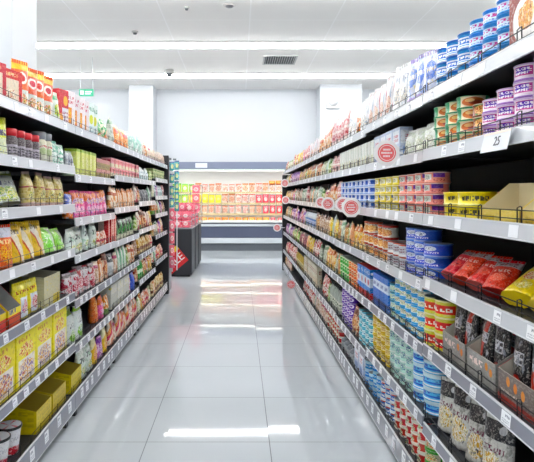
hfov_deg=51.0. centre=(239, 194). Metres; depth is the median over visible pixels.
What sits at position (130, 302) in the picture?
snack bag
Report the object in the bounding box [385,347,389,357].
can
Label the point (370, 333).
can
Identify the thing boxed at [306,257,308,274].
food box
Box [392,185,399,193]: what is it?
can
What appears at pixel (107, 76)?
diffuser
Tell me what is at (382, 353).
can
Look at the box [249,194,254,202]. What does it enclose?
pack
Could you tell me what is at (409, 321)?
can
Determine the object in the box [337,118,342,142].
snack bag
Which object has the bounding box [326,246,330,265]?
pouch
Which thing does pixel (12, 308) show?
display tray
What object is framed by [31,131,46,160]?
jar
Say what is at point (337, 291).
glass bottle
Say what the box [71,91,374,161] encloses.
wall
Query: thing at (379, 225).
can
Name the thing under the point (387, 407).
can
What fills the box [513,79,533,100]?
can
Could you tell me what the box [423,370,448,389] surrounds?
can
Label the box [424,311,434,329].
can
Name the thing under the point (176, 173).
pouch
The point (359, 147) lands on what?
food box
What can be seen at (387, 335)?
can
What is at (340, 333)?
can
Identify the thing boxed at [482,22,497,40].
can
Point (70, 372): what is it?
carton
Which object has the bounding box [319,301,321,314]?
pouch
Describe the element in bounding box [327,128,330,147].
snack bag
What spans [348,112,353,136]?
snack bag
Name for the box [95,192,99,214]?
snack bag
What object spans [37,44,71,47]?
diffuser
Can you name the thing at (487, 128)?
can
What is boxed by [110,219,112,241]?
food box
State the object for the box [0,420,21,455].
cup
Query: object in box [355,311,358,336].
pouch
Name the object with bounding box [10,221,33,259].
pouch
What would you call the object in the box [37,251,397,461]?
floor
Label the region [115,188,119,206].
snack bag
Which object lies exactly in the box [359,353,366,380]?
food box
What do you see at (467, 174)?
shelf
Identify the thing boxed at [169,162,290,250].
refrigerated display case
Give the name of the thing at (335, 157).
snack bag
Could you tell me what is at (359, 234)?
pouch
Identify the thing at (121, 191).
snack bag
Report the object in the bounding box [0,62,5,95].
food box
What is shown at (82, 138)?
shelf
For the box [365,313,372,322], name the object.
can
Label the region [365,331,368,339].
can
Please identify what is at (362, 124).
snack bag
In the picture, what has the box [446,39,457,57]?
can
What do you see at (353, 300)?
can
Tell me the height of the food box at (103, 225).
0.170 m
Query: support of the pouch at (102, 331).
on the shelf at (82, 138)
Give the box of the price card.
[480,128,511,153]
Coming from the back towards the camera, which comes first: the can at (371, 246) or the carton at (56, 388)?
the can at (371, 246)
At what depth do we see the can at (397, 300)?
2.59 m
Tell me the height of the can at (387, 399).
0.045 m
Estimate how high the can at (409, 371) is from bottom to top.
0.052 m
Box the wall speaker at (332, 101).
[326,95,339,108]
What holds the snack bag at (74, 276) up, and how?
on the shelf at (82, 138)
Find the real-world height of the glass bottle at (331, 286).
0.190 m
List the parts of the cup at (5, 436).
lid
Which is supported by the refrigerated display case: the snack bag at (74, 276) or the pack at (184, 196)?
the pack at (184, 196)
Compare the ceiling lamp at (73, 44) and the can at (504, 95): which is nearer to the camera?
the can at (504, 95)
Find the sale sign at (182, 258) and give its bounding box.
[171,246,187,273]
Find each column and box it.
[0,0,36,69]
[129,85,156,151]
[316,84,361,138]
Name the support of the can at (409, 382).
on the shelf at (467, 174)
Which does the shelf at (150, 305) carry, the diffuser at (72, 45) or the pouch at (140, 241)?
the pouch at (140, 241)
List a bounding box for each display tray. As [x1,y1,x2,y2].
[0,286,20,329]
[0,307,5,332]
[443,314,496,370]
[467,337,532,394]
[498,357,533,424]
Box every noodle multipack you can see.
[0,339,14,404]
[15,326,35,391]
[36,315,51,372]
[52,306,65,358]
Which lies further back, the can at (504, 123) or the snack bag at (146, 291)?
the snack bag at (146, 291)
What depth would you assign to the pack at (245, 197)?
12.41 m
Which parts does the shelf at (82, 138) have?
panel, shelf, shelf, shelf, shelf, shelf, shelf, shelf, price rail, price rail, price rail, price rail, price rail, price rail, price rail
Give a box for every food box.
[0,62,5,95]
[6,68,21,101]
[53,88,67,121]
[64,148,79,173]
[66,90,74,124]
[75,94,79,126]
[80,98,84,129]
[80,150,84,174]
[85,101,88,130]
[85,151,88,174]
[89,102,93,132]
[89,152,92,175]
[93,153,95,175]
[94,105,97,134]
[96,158,101,168]
[96,168,100,176]
[98,220,109,242]
[100,281,116,309]
[101,158,114,167]
[101,169,105,177]
[102,160,105,169]
[106,161,109,170]
[110,167,114,175]
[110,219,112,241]
[114,215,115,240]
[115,159,118,167]
[117,277,123,303]
[122,161,125,169]
[122,273,128,297]
[135,165,138,172]
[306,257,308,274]
[314,264,317,285]
[316,266,321,287]
[340,153,341,170]
[344,151,345,169]
[346,150,347,167]
[348,149,350,168]
[351,149,352,167]
[353,147,355,166]
[354,347,358,370]
[356,146,357,166]
[358,145,360,165]
[358,263,368,291]
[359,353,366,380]
[361,144,363,164]
[361,264,371,294]
[364,143,366,164]
[364,266,375,295]
[367,141,370,163]
[367,268,380,299]
[371,140,373,162]
[373,272,386,303]
[374,136,379,161]
[376,274,390,305]
[380,133,385,140]
[380,276,394,309]
[384,278,394,313]
[386,130,391,139]
[392,127,412,155]
[509,0,533,44]
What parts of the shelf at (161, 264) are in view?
panel, shelf, shelf, shelf, shelf, panel, price rail, price rail, price rail, price rail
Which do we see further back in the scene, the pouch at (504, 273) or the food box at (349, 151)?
the food box at (349, 151)
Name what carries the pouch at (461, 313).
in the display tray at (458, 348)
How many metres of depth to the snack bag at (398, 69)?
2.69 m
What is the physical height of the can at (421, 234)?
0.048 m
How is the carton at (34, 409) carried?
on the shelf at (17, 115)
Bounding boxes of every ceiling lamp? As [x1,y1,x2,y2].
[37,42,71,47]
[44,73,104,77]
[69,42,144,47]
[104,73,163,77]
[143,42,217,47]
[163,73,221,77]
[218,42,291,47]
[222,73,280,77]
[281,73,339,77]
[291,42,365,47]
[339,73,395,77]
[364,42,440,47]
[437,42,446,47]
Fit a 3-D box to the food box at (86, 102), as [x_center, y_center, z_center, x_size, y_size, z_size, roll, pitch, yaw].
[-0.936,-0.459,3.318,0.050,0.201,0.085,0,0,14]
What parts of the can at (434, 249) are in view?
lid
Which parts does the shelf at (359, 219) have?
price rail, price rail, price rail, price rail, price rail, price rail, price rail, shelf, shelf, shelf, shelf, panel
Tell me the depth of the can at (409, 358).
2.42 m
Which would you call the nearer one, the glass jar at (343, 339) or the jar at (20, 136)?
the jar at (20, 136)
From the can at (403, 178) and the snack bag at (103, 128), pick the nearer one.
the can at (403, 178)
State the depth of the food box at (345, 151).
3.85 m
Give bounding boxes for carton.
[1,392,51,434]
[9,270,59,308]
[33,377,65,413]
[49,361,80,393]
[480,183,533,222]
[522,200,533,223]
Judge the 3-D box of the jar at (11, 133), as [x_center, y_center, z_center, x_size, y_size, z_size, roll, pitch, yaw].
[-0.934,-0.205,2.256,0.072,0.125,0.072,0,0,27]
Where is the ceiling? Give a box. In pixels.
[37,0,497,88]
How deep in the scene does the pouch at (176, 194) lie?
7.03 m
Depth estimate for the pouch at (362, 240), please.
3.35 m
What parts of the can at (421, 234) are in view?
lid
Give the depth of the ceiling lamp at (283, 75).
11.35 m
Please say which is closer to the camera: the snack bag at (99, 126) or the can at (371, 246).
the can at (371, 246)
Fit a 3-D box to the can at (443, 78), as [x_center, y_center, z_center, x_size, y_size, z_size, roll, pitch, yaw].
[0.768,-0.402,2.048,0.091,0.052,0.092,0,0,-27]
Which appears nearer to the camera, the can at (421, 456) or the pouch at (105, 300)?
the can at (421, 456)
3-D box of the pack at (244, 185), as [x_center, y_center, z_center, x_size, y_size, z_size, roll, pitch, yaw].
[0.130,-0.162,12.496,0.133,0.196,0.059,0,0,4]
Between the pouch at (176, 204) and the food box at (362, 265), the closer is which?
the food box at (362, 265)
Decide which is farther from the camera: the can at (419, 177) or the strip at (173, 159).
the strip at (173, 159)
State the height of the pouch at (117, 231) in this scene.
0.155 m
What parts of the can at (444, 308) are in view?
lid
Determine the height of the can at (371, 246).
0.060 m
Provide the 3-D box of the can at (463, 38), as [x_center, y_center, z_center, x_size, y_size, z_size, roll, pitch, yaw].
[0.771,-0.507,1.852,0.092,0.052,0.091,0,0,-10]
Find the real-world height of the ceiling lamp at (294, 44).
0.060 m
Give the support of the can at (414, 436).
on the can at (414, 446)
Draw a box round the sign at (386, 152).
[374,140,402,165]
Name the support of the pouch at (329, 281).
on the shelf at (330, 152)
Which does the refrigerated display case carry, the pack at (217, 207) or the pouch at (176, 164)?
the pack at (217, 207)
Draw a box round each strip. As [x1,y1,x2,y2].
[169,158,172,271]
[173,159,177,269]
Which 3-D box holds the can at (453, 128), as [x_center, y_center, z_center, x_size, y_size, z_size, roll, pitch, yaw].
[0.776,-0.223,1.964,0.104,0.040,0.103,0,0,-35]
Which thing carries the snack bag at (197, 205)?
hanging from the wire rack
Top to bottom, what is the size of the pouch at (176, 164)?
0.114 m
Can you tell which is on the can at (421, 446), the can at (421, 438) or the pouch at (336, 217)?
the can at (421, 438)
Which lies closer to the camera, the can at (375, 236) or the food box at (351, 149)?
the can at (375, 236)
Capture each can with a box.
[338,330,344,337]
[344,257,355,264]
[349,296,359,303]
[349,303,359,309]
[349,309,353,316]
[351,261,361,269]
[359,307,369,316]
[361,310,371,320]
[362,320,365,328]
[363,180,367,186]
[363,187,367,193]
[363,194,367,200]
[364,221,378,231]
[364,231,367,241]
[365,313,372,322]
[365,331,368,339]
[365,358,372,368]
[365,368,371,376]
[367,179,374,186]
[368,187,374,193]
[368,194,374,201]
[368,222,382,232]
[368,232,377,243]
[368,243,373,254]
[368,317,372,326]
[368,326,372,335]
[369,335,372,344]
[369,371,372,381]
[372,370,378,379]
[372,386,376,395]
[373,234,377,245]
[373,245,377,256]
[373,316,376,325]
[373,325,376,334]
[373,334,376,343]
[373,379,376,387]
[374,186,379,193]
[374,194,379,201]
[375,178,379,185]
[376,319,380,329]
[376,337,380,347]
[376,373,383,384]
[376,383,380,393]
[377,224,393,235]
[377,236,382,247]
[377,247,382,258]
[377,329,380,338]
[380,177,385,185]
[380,186,385,193]
[380,194,385,201]
[380,202,385,208]
[380,323,385,333]
[380,333,385,342]
[380,389,384,399]
[380,398,384,407]
[381,342,384,352]
[381,352,385,361]
[381,379,384,390]
[382,225,398,237]
[382,237,398,249]
[382,249,387,261]
[385,185,391,193]
[385,327,389,337]
[385,337,389,347]
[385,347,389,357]
[385,356,389,366]
[385,386,389,396]
[385,395,389,405]
[385,404,389,414]
[386,177,392,185]
[386,194,392,202]
[387,252,392,263]
[388,240,405,252]
[389,328,394,339]
[389,410,394,421]
[390,281,394,291]
[390,291,394,299]
[390,299,394,308]
[390,339,394,350]
[390,350,394,361]
[390,361,394,372]
[390,392,396,402]
[390,402,394,412]
[392,176,399,184]
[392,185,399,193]
[392,194,398,202]
[392,204,398,210]
[393,242,405,254]
[393,254,399,266]
[394,294,399,303]
[394,333,399,344]
[394,354,399,366]
[394,366,399,378]
[394,396,399,409]
[394,408,399,419]
[394,418,399,429]
[395,278,399,285]
[395,285,399,294]
[395,303,399,311]
[395,311,399,320]
[395,344,399,355]
[398,243,405,256]
[399,175,406,184]
[399,185,406,193]
[399,194,406,202]
[399,256,405,268]
[399,280,405,288]
[399,288,405,297]
[399,297,405,306]
[399,315,405,324]
[399,371,405,384]
[399,414,405,427]
[399,425,405,437]
[400,203,406,211]
[400,306,405,315]
[400,338,404,349]
[400,348,405,361]
[400,360,405,372]
[400,405,405,417]
[405,260,414,272]
[405,284,410,291]
[405,291,410,301]
[405,300,410,310]
[405,310,411,319]
[405,342,412,355]
[405,354,412,367]
[405,365,412,379]
[405,378,412,391]
[405,413,411,424]
[405,423,410,435]
[405,433,411,446]
[406,194,415,203]
[406,227,431,238]
[406,238,413,249]
[406,249,414,261]
[406,319,411,329]
[407,174,414,183]
[407,184,414,193]
[407,205,414,211]
[410,286,417,295]
[410,304,417,314]
[410,323,417,333]
[411,295,417,304]
[411,314,417,324]
[411,420,417,433]
[411,431,417,444]
[411,442,417,455]
[413,349,423,363]
[413,361,423,376]
[413,373,422,389]
[413,386,423,401]
[414,228,442,241]
[414,240,441,252]
[414,252,423,264]
[414,264,423,276]
[415,173,424,183]
[415,183,423,193]
[415,194,423,203]
[416,204,422,212]
[417,288,433,298]
[417,298,423,308]
[417,308,424,319]
[417,318,424,328]
[417,327,423,338]
[417,427,424,442]
[417,440,424,453]
[417,451,424,461]
[423,194,443,204]
[423,242,453,256]
[423,267,444,278]
[423,356,445,375]
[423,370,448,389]
[423,384,440,402]
[424,172,450,182]
[424,183,450,193]
[424,205,443,214]
[424,255,453,269]
[424,294,439,313]
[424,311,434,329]
[424,327,434,345]
[424,399,439,416]
[425,438,436,452]
[425,448,441,461]
[434,106,445,118]
[434,117,444,129]
[434,139,445,146]
[434,297,456,318]
[434,315,454,334]
[434,332,442,351]
[435,128,444,139]
[436,61,446,78]
[436,76,446,84]
[437,47,446,63]
[443,192,457,204]
[444,205,457,216]
[445,101,456,114]
[445,113,456,125]
[445,124,456,137]
[445,136,456,143]
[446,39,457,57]
[446,55,457,72]
[446,70,457,78]
[456,95,489,109]
[456,120,472,133]
[456,132,472,140]
[457,31,469,50]
[457,47,469,66]
[457,63,468,72]
[457,107,472,121]
[457,192,496,205]
[458,205,480,218]
[468,31,482,49]
[468,59,480,66]
[469,18,482,35]
[469,45,481,61]
[472,103,482,117]
[472,129,482,136]
[473,116,481,129]
[481,112,496,127]
[482,7,496,26]
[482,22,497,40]
[482,36,497,54]
[482,51,496,59]
[482,98,496,113]
[482,125,495,134]
[496,0,508,16]
[496,12,508,32]
[496,87,513,105]
[496,103,514,120]
[496,119,513,130]
[497,27,508,46]
[497,43,508,50]
[513,62,533,83]
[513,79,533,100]
[513,114,533,126]
[514,97,533,115]
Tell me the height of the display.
1.550 m
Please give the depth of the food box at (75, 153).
3.09 m
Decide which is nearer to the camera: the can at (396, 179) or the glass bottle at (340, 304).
the can at (396, 179)
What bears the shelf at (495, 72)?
on the floor
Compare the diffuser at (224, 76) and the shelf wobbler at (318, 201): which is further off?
the diffuser at (224, 76)
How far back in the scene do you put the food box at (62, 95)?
2.88 m
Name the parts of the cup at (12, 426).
lid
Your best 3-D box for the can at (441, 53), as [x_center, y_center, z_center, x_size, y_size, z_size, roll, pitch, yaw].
[0.771,-0.507,2.048,0.091,0.052,0.092,0,0,17]
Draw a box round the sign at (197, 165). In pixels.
[195,163,206,167]
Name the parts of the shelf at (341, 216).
price rail, shelf, shelf, shelf, shelf, shelf, panel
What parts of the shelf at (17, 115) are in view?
shelf, shelf, shelf, shelf, shelf, price rail, price rail, price rail, price rail, price rail, price rail, shelf, price rail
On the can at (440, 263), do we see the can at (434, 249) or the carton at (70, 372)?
the can at (434, 249)
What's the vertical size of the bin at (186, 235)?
0.894 m
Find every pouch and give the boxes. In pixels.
[0,117,6,153]
[0,171,19,206]
[0,224,12,269]
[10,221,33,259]
[10,225,24,263]
[11,58,27,105]
[11,280,27,318]
[18,171,34,206]
[23,277,37,313]
[27,220,44,256]
[28,67,37,108]
[32,172,45,205]
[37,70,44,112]
[40,227,55,252]
[42,176,54,204]
[44,75,52,115]
[48,228,64,249]
[51,141,57,162]
[52,92,59,118]
[52,177,63,204]
[56,144,63,163]
[60,151,73,175]
[62,192,73,218]
[63,228,75,249]
[66,306,74,344]
[71,226,81,253]
[71,306,81,339]
[74,349,85,378]
[80,225,88,249]
[82,343,92,371]
[87,223,96,247]
[88,337,96,363]
[91,261,98,283]
[95,334,102,358]
[99,253,107,278]
[99,326,106,352]
[102,293,108,314]
[105,186,113,208]
[106,117,113,141]
[106,253,112,275]
[111,188,117,208]
[112,251,117,273]
[112,319,115,340]
[114,247,120,270]
[116,219,122,238]
[116,222,118,239]
[118,247,122,268]
[121,219,126,236]
[121,245,125,266]
[123,217,129,235]
[124,247,128,265]
[126,243,130,263]
[127,216,133,234]
[130,244,134,261]
[131,240,136,255]
[131,267,137,281]
[132,216,136,230]
[135,186,139,201]
[135,239,139,254]
[137,265,139,278]
[137,293,141,309]
[138,210,143,227]
[138,235,141,252]
[139,261,141,277]
[142,211,145,226]
[143,168,147,179]
[144,234,148,249]
[146,256,149,269]
[148,205,153,214]
[149,282,153,296]
[153,278,157,292]
[157,219,160,232]
[170,161,173,170]
[170,174,173,182]
[170,186,173,194]
[170,198,173,206]
[174,161,178,169]
[174,171,178,179]
[174,181,178,189]
[174,192,178,200]
[174,202,178,210]
[316,239,320,256]
[317,215,320,229]
[319,243,324,259]
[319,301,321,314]
[322,274,327,294]
[323,214,326,232]
[323,307,326,321]
[324,245,328,262]
[324,277,328,296]
[325,216,329,232]
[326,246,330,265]
[326,278,331,298]
[328,159,332,172]
[328,248,333,266]
[328,283,331,300]
[329,217,333,235]
[330,250,336,268]
[332,215,338,236]
[332,252,337,270]
[334,219,339,237]
[335,253,338,272]
[337,220,342,238]
[337,253,342,274]
[341,220,347,240]
[344,222,349,242]
[352,305,359,332]
[353,224,358,246]
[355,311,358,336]
[356,117,360,132]
[356,224,363,248]
[360,226,364,249]
[437,376,454,433]
[441,250,480,281]
[449,384,472,451]
[452,251,494,285]
[454,305,466,343]
[465,311,478,344]
[465,399,486,461]
[466,255,512,291]
[478,316,480,335]
[480,259,525,299]
[480,317,483,334]
[480,319,495,362]
[482,412,515,461]
[493,325,510,364]
[501,267,533,307]
[511,333,515,353]
[513,335,532,387]
[527,296,533,310]
[531,351,533,389]
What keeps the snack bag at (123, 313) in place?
on the shelf at (121, 341)
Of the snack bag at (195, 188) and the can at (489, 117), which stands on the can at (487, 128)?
the can at (489, 117)
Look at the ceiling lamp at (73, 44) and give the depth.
9.05 m
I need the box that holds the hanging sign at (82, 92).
[79,57,93,95]
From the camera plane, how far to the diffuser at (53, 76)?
11.35 m
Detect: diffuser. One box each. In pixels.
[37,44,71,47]
[46,75,104,77]
[71,44,144,47]
[105,75,163,77]
[145,44,217,47]
[164,75,221,77]
[218,44,290,47]
[223,75,280,77]
[281,75,338,77]
[291,44,364,47]
[339,75,388,77]
[364,44,437,47]
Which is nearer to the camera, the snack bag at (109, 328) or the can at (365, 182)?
the can at (365, 182)
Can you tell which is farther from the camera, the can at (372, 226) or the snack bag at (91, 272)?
the snack bag at (91, 272)
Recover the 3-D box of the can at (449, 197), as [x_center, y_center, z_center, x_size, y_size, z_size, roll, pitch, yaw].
[0.785,0.012,1.974,0.124,0.045,0.123,0,0,-34]
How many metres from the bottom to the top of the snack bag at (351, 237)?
0.149 m
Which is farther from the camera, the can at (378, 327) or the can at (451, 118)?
the can at (378, 327)
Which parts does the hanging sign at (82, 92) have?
panel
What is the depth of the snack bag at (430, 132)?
2.18 m
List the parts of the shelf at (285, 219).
panel, panel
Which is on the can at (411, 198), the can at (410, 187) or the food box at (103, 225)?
the can at (410, 187)
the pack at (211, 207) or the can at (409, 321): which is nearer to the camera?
the can at (409, 321)
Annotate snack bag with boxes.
[60,272,72,293]
[68,191,77,217]
[69,269,78,296]
[72,190,80,216]
[72,265,83,292]
[78,191,85,216]
[81,265,89,289]
[83,191,90,215]
[87,262,94,287]
[87,296,97,323]
[88,191,96,214]
[88,192,93,215]
[95,191,102,213]
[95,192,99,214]
[96,231,100,246]
[96,294,103,318]
[97,258,103,281]
[98,119,107,138]
[98,120,101,135]
[99,190,106,213]
[99,231,103,244]
[106,320,113,345]
[113,125,119,144]
[114,312,120,336]
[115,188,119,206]
[116,126,122,145]
[118,189,121,206]
[119,129,127,147]
[119,310,123,332]
[120,188,125,206]
[122,311,125,328]
[123,304,129,325]
[125,131,133,150]
[125,189,129,205]
[128,300,134,318]
[128,304,132,321]
[129,188,133,205]
[129,272,134,289]
[132,134,138,152]
[132,184,137,202]
[132,298,137,315]
[135,212,139,229]
[135,296,139,312]
[136,136,142,153]
[140,292,144,307]
[144,288,148,302]
[146,211,149,224]
[149,185,153,196]
[169,208,174,218]
[169,221,174,231]
[169,233,174,243]
[169,245,174,255]
[169,257,174,267]
[174,212,180,219]
[179,204,184,210]
[182,212,188,219]
[182,220,188,226]
[186,204,192,210]
[192,185,199,193]
[192,194,199,201]
[195,203,199,210]
[306,186,309,201]
[309,143,312,157]
[315,138,318,153]
[319,137,323,152]
[323,131,327,149]
[325,129,329,148]
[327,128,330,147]
[329,126,332,146]
[332,120,336,145]
[332,183,336,199]
[333,156,336,171]
[335,118,340,143]
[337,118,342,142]
[337,181,342,198]
[341,114,345,140]
[344,110,350,138]
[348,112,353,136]
[349,223,355,245]
[351,107,359,135]
[360,102,364,130]
[363,97,369,128]
[369,92,374,122]
[374,88,380,119]
[380,83,386,116]
[385,74,395,113]
[392,66,400,110]
[398,62,409,106]
[403,130,415,154]
[407,58,417,101]
[414,127,426,152]
[415,50,431,96]
[424,47,443,91]
[424,123,434,148]
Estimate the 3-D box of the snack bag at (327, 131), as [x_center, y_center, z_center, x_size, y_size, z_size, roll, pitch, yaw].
[0.752,-0.455,4.870,0.057,0.194,0.110,0,0,-5]
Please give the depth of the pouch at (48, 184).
2.69 m
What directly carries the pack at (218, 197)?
on the refrigerated display case
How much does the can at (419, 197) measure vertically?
0.042 m
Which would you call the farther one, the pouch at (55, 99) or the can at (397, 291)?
the pouch at (55, 99)
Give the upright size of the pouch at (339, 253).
0.155 m
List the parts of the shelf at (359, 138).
price rail, price rail, price rail, price rail, price rail, price rail, price rail, shelf, shelf, shelf, shelf, shelf, panel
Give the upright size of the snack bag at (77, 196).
0.158 m
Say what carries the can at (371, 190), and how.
on the can at (371, 197)
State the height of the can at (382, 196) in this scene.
0.042 m
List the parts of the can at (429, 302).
lid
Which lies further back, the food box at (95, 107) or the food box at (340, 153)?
the food box at (340, 153)
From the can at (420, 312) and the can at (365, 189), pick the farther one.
the can at (365, 189)
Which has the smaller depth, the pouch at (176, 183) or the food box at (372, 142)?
the food box at (372, 142)
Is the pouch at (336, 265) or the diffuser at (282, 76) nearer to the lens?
the pouch at (336, 265)
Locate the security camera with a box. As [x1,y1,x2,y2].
[165,69,173,76]
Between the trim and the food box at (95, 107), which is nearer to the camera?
the food box at (95, 107)
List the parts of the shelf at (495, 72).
price rail, price rail, price rail, price rail, price rail, price rail, shelf, shelf, shelf, shelf, shelf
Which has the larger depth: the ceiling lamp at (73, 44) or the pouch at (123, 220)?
the ceiling lamp at (73, 44)
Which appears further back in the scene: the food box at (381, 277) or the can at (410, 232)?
the food box at (381, 277)
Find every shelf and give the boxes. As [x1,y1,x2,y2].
[0,87,75,461]
[0,120,114,415]
[52,139,139,362]
[88,151,155,330]
[113,155,168,308]
[282,166,319,276]
[288,162,330,287]
[295,157,345,302]
[304,150,365,324]
[317,140,396,354]
[335,122,445,404]
[365,85,533,461]
[422,22,533,461]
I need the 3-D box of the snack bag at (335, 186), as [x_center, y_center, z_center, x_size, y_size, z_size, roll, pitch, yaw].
[0.753,-0.009,4.368,0.057,0.176,0.116,0,0,6]
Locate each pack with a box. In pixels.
[182,184,187,191]
[182,194,187,202]
[202,184,207,191]
[202,194,207,202]
[202,205,206,212]
[208,205,213,212]
[209,184,214,191]
[209,195,213,202]
[215,183,221,191]
[215,205,220,212]
[216,195,220,202]
[222,184,227,191]
[222,194,227,202]
[222,206,227,212]
[229,184,234,191]
[229,194,234,202]
[229,206,234,212]
[236,184,241,191]
[236,194,241,202]
[236,205,240,212]
[242,183,247,191]
[242,194,248,202]
[243,206,247,212]
[249,183,254,191]
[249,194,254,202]
[249,205,254,212]
[256,183,261,191]
[256,195,261,202]
[256,205,261,212]
[262,183,268,191]
[263,194,268,202]
[263,206,268,212]
[269,184,274,191]
[270,195,274,202]
[270,206,274,212]
[276,184,281,191]
[276,195,281,202]
[277,206,281,212]
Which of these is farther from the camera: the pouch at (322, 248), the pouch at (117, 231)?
the pouch at (322, 248)
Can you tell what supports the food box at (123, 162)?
on the food box
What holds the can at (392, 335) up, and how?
on the can at (392, 345)
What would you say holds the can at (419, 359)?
on the can at (417, 368)
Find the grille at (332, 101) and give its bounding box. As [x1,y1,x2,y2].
[328,97,337,106]
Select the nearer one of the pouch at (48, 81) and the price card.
the price card
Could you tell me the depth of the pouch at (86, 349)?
3.37 m
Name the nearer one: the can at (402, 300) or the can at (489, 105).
the can at (489, 105)
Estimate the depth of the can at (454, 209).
1.94 m
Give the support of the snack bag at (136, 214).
on the shelf at (150, 305)
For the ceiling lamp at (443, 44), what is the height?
0.060 m
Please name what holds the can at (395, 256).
on the shelf at (467, 174)
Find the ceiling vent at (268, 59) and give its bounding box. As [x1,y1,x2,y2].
[262,55,297,64]
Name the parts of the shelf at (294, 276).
shelf, shelf, shelf, panel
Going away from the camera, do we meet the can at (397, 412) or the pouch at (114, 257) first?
the can at (397, 412)
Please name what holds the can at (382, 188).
on the can at (382, 196)
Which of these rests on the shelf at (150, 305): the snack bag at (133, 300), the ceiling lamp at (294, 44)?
the snack bag at (133, 300)
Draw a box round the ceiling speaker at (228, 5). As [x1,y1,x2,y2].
[223,3,235,7]
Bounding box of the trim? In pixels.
[63,89,374,90]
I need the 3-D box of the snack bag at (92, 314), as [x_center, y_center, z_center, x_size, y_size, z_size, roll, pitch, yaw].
[-0.938,0.715,3.574,0.068,0.193,0.110,0,0,-14]
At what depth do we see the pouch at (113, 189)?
4.07 m
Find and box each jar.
[6,128,17,155]
[16,130,25,156]
[25,133,32,158]
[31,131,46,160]
[32,135,39,159]
[45,133,51,161]
[341,334,346,348]
[344,338,349,352]
[347,342,352,356]
[350,345,353,361]
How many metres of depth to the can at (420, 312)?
2.26 m
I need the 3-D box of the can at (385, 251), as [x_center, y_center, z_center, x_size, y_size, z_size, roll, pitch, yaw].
[0.767,0.304,2.832,0.084,0.060,0.083,0,0,-25]
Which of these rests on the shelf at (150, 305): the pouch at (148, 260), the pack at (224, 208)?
the pouch at (148, 260)
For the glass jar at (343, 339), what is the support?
on the shelf at (359, 138)
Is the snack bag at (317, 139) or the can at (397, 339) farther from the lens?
the snack bag at (317, 139)
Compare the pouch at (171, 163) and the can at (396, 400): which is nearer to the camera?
the can at (396, 400)
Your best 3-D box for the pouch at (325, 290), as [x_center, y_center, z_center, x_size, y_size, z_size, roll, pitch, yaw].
[0.757,0.786,4.780,0.057,0.170,0.107,0,0,-11]
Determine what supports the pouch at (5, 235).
on the shelf at (17, 115)
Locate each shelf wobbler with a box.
[273,224,284,231]
[281,179,288,186]
[282,196,289,203]
[287,280,295,288]
[315,197,323,207]
[321,197,334,210]
[335,197,346,211]
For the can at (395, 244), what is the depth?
2.62 m
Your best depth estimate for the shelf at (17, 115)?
2.44 m
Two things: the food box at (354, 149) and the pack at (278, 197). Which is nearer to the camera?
the food box at (354, 149)
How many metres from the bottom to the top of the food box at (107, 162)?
0.065 m
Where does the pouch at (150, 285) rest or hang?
on the shelf at (161, 264)
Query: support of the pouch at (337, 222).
on the shelf at (330, 152)
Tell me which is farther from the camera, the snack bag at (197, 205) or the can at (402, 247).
the snack bag at (197, 205)
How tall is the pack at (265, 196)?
0.190 m
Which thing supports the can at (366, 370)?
on the can
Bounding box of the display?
[169,167,170,290]
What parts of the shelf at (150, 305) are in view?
panel, shelf, shelf, shelf, shelf, shelf, price rail, price rail, price rail, price rail, price rail, price rail, price rail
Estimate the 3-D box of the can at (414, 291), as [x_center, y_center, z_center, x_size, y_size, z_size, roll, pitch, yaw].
[0.759,0.400,2.359,0.072,0.040,0.072,0,0,-33]
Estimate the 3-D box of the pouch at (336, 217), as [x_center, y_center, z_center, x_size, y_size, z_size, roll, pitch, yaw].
[0.756,0.239,4.371,0.060,0.175,0.091,0,0,23]
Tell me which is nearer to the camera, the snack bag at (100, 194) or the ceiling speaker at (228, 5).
the snack bag at (100, 194)
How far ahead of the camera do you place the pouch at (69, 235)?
2.99 m
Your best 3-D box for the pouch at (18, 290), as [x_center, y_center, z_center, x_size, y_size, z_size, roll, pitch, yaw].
[-0.933,0.444,2.359,0.059,0.155,0.108,0,0,-4]
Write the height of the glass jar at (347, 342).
0.100 m
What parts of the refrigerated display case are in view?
canopy trim, panel, kick plate, rail, panel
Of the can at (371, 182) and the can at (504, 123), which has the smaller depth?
the can at (504, 123)
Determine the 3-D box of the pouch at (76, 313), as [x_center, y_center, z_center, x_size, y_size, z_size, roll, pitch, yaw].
[-0.937,0.713,3.183,0.077,0.197,0.133,0,0,0]
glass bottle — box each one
[330,280,334,303]
[332,282,337,306]
[335,285,340,309]
[337,286,342,311]
[338,288,342,314]
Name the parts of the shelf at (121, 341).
panel, shelf, shelf, shelf, shelf, price rail, price rail, price rail, price rail, price rail, price rail, price rail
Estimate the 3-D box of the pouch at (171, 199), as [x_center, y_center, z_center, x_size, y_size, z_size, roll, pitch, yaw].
[-0.835,0.093,6.910,0.058,0.114,0.035,0,0,-14]
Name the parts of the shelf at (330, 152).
price rail, price rail, price rail, price rail, price rail, price rail, shelf, shelf, shelf, shelf, shelf, panel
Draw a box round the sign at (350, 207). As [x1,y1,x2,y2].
[342,198,360,216]
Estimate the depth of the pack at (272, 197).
12.40 m
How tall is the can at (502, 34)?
0.042 m
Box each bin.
[171,215,194,276]
[192,213,197,268]
[196,212,200,263]
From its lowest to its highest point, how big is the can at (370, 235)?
0.060 m
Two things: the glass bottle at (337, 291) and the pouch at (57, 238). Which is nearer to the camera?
the pouch at (57, 238)
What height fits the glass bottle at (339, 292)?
0.190 m
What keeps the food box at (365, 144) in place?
on the shelf at (359, 138)
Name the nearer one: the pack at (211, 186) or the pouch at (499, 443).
the pouch at (499, 443)
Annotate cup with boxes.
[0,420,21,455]
[0,431,10,461]
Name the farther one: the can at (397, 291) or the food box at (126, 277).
the food box at (126, 277)
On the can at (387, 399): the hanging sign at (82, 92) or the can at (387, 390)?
the can at (387, 390)
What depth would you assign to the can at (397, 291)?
2.59 m
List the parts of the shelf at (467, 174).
price rail, price rail, price rail, price rail, price rail, price rail, price rail, shelf, shelf, shelf, shelf, shelf, shelf, panel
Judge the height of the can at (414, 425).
0.045 m

